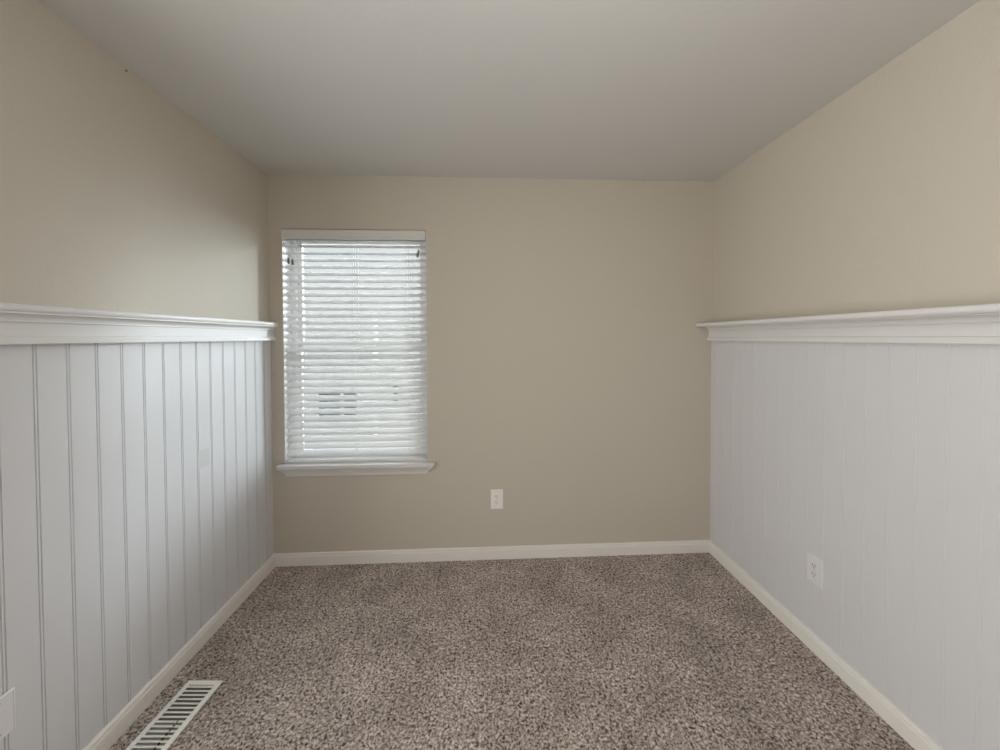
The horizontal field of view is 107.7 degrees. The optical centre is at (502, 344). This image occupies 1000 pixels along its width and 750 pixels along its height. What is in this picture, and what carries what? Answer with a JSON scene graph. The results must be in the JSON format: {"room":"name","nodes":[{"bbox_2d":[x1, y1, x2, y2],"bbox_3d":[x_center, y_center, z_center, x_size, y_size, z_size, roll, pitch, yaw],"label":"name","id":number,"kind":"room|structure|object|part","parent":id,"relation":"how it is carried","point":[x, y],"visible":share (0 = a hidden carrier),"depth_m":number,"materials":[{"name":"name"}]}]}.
{"room":"empty bedroom","nodes":[
{"label":"empty bedroom","id":0,"kind":"room"},
{"bbox_2d":[0,0,268,321],"bbox_3d":[-1.435,0.227,0.544,0.150,2.490,3.750,0,1,-3],"label":"wall","id":1,"kind":"structure","parent":0,"point":[113,196],"depth_m":1.30,"materials":[{"name":"beige paint"}]},
{"bbox_2d":[0,687,15,739],"bbox_3d":[-1.366,1.021,0.968,0.006,0.117,0.116,0,1,-3],"label":"wall plate","id":2,"kind":"object","parent":1,"relation":"attached to","point":[7,700],"visible":1,"depth_m":1.01,"materials":[{"name":"white paint"}]},
{"bbox_2d":[0,341,273,749],"bbox_3d":[-1.396,0.685,1.410,0.008,1.440,1.740,0,1,-3],"label":"wainscoting","id":3,"kind":"structure","parent":1,"relation":"attached to","point":[136,479],"depth_m":1.31,"materials":[{"name":"white paint"}]},
{"bbox_2d":[0,302,277,344],"bbox_3d":[-1.375,-0.064,1.397,0.054,0.113,1.740,0,1,-3],"label":"trim","id":4,"kind":"structure","parent":1,"relation":"attached to","point":[19,323],"depth_m":1.27,"materials":[{"name":"white paint"}]},
{"bbox_3d":[-1.385,-0.019,1.398,0.036,0.024,1.740,0,1,-3],"label":"band moulding","id":5,"kind":"part","parent":4,"relation":"part of","materials":[{"name":"white paint"}]},
{"bbox_3d":[-1.377,-0.083,1.397,0.052,0.028,1.740,0,1,-3],"label":"cove moulding","id":6,"kind":"part","parent":4,"relation":"part of","materials":[{"name":"white paint"}]},
{"bbox_2d":[83,554,274,749],"bbox_3d":[-1.383,1.366,1.424,0.014,0.078,1.740,0,1,-3],"label":"baseboard","id":7,"kind":"structure","parent":1,"relation":"attached to","point":[124,719],"depth_m":1.53,"materials":[{"name":"white paint"}]},
{"bbox_2d":[267,174,713,552],"bbox_3d":[-0.033,0.187,2.414,2.832,2.490,0.150,0,1,-3],"label":"wall","id":8,"kind":"structure","parent":0,"point":[569,361],"depth_m":2.35,"materials":[{"name":"beige paint"}]},
{"bbox_2d":[276,238,434,476],"bbox_3d":[-0.916,0.051,2.346,0.970,1.540,0.190,0,1,-3],"label":"window","id":9,"kind":"structure","parent":8,"relation":"in","point":[376,467],"depth_m":2.31,"materials":[{"name":"white plastic"}]},
{"bbox_2d":[281,229,426,462],"bbox_3d":[-0.922,0.017,2.317,0.878,1.458,0.077,0,1,-3],"label":"window blind","id":10,"kind":"object","parent":9,"relation":"attached to","point":[325,445],"visible":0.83,"depth_m":2.32,"materials":[{"name":"white plastic"}]},
{"bbox_3d":[-1.262,0.031,2.311,0.014,1.410,0.056,0,1,-3],"label":"ladder cord","id":11,"kind":"part","parent":10,"relation":"part of","materials":[{"name":"white fabric"}]},
{"bbox_3d":[-0.928,0.029,2.328,0.014,1.410,0.056,0,1,-3],"label":"ladder cord","id":12,"kind":"part","parent":10,"relation":"part of","materials":[{"name":"white fabric"}]},
{"bbox_3d":[-0.920,0.740,2.342,0.875,0.011,0.052,0,1,-3],"label":"rail","id":13,"kind":"part","parent":10,"relation":"part of","materials":[{"name":"white plastic"}]},
{"bbox_3d":[-0.593,0.028,2.344,0.014,1.410,0.056,0,1,-3],"label":"ladder cord","id":14,"kind":"part","parent":10,"relation":"part of","materials":[{"name":"white fabric"}]},
{"bbox_3d":[-0.928,-0.326,2.418,0.819,0.722,0.020,0,1,-3],"label":"sash","id":15,"kind":"part","parent":9,"relation":"part of","materials":[{"name":"white plastic"}]},
{"bbox_3d":[-0.925,0.362,2.409,0.819,0.704,0.020,0,1,-3],"label":"sash","id":16,"kind":"part","parent":9,"relation":"part of","materials":[{"name":"white plastic"}]},
{"bbox_2d":[274,540,708,566],"bbox_3d":[-0.025,1.344,2.353,2.816,0.078,0.014,0,1,-3],"label":"baseboard","id":17,"kind":"structure","parent":8,"relation":"attached to","point":[687,546],"depth_m":2.35,"materials":[{"name":"white paint"}]},
{"bbox_2d":[491,489,502,508],"bbox_3d":[-0.035,0.997,2.349,0.078,0.125,0.008,0,1,-3],"label":"electrical outlet","id":18,"kind":"object","parent":8,"relation":"attached to","point":[496,495],"visible":1,"depth_m":2.35,"materials":[{"name":"white plastic"}]},
{"bbox_2d":[37,0,979,181],"bbox_3d":[0.050,-1.085,0.592,3.132,0.120,3.750,0,1,-3],"label":"ceiling","id":19,"kind":"structure","parent":0,"point":[646,90],"depth_m":1.39,"materials":[{"name":"paint"}]},
{"bbox_2d":[109,553,914,749],"bbox_3d":[0.062,1.417,0.563,2.832,0.006,3.598,0,1,-3],"label":"floor","id":20,"kind":"structure","parent":0,"point":[653,651],"depth_m":1.58,"materials":[{"name":"brown carpet"}]},
{"bbox_2d":[126,680,222,749],"bbox_3d":[-1.231,1.399,1.361,0.143,0.008,0.310,0,1,0],"label":"floor vent","id":21,"kind":"object","parent":20,"relation":"in","point":[165,729],"visible":1,"depth_m":1.37,"materials":[{"name":"white metal"}]},
{"bbox_2d":[713,0,999,321],"bbox_3d":[1.544,0.214,0.689,0.150,2.490,3.750,0,1,-3],"label":"wall","id":22,"kind":"structure","parent":0,"point":[886,197],"depth_m":1.37,"materials":[{"name":"beige paint"}]},
{"bbox_2d":[709,540,943,749],"bbox_3d":[1.458,1.370,0.706,0.014,0.078,3.450,0,1,-3],"label":"baseboard","id":23,"kind":"structure","parent":22,"relation":"attached to","point":[907,729],"depth_m":1.54,"materials":[{"name":"white paint"}]},
{"bbox_2d":[696,303,999,343],"bbox_3d":[1.411,-0.050,0.677,0.114,0.113,3.450,0,1,-3],"label":"trim","id":24,"kind":"structure","parent":22,"relation":"attached to","point":[967,324],"depth_m":1.34,"materials":[{"name":"white paint"}]},
{"bbox_3d":[1.442,-0.069,0.678,0.052,0.028,3.450,0,1,-3],"label":"cove moulding","id":25,"kind":"part","parent":24,"relation":"part of","materials":[{"name":"white paint"}]},
{"bbox_3d":[1.450,-0.005,0.680,0.036,0.024,3.450,0,1,-3],"label":"band moulding","id":26,"kind":"part","parent":24,"relation":"part of","materials":[{"name":"white paint"}]},
{"bbox_2d":[710,341,999,749],"bbox_3d":[1.466,0.689,0.694,0.008,1.440,3.450,0,1,-3],"label":"wainscoting","id":27,"kind":"structure","parent":22,"relation":"attached to","point":[878,462],"depth_m":1.38,"materials":[{"name":"white paint"}]},
{"bbox_2d":[807,552,823,589],"bbox_3d":[1.413,1.022,1.651,0.008,0.125,0.078,0,1,-3],"label":"electrical outlet","id":28,"kind":"object","parent":27,"relation":"attached to","point":[814,565],"visible":1,"depth_m":1.65,"materials":[{"name":"white paint"}]},
{"bbox_2d":[810,570,817,579],"bbox_3d":[1.411,1.042,1.652,0.003,0.028,0.034,0,1,-3],"label":"socket","id":29,"kind":"object","parent":28,"relation":"attached to","point":[813,573],"depth_m":1.65,"materials":[{"name":"grey plastic"}]},
{"bbox_2d":[811,561,817,570],"bbox_3d":[1.411,1.003,1.651,0.003,0.028,0.034,0,1,-3],"label":"socket","id":30,"kind":"object","parent":28,"relation":"attached to","point":[814,564],"depth_m":1.65,"materials":[{"name":"grey plastic"}]},
{"label":"outside","id":31,"kind":"structure","parent":0,"visible":0},
{"bbox_3d":[-3.027,4.215,14.584,26.000,0.100,23.400,0,1,-3],"label":"ground","id":32,"kind":"structure","parent":31,"visible":0},
{"bbox_2d":[303,244,420,442],"bbox_3d":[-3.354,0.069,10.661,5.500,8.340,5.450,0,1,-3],"label":"window pane","id":33,"kind":"structure","parent":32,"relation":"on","point":[391,250],"depth_m":8.18,"materials":[{"name":"glass"}]},
{"bbox_3d":[-3.678,1.372,8.166,0.920,0.670,0.070,0,1,-3],"label":"window casing","id":34,"kind":"part","parent":33,"relation":"part of","materials":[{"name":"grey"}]}
]}

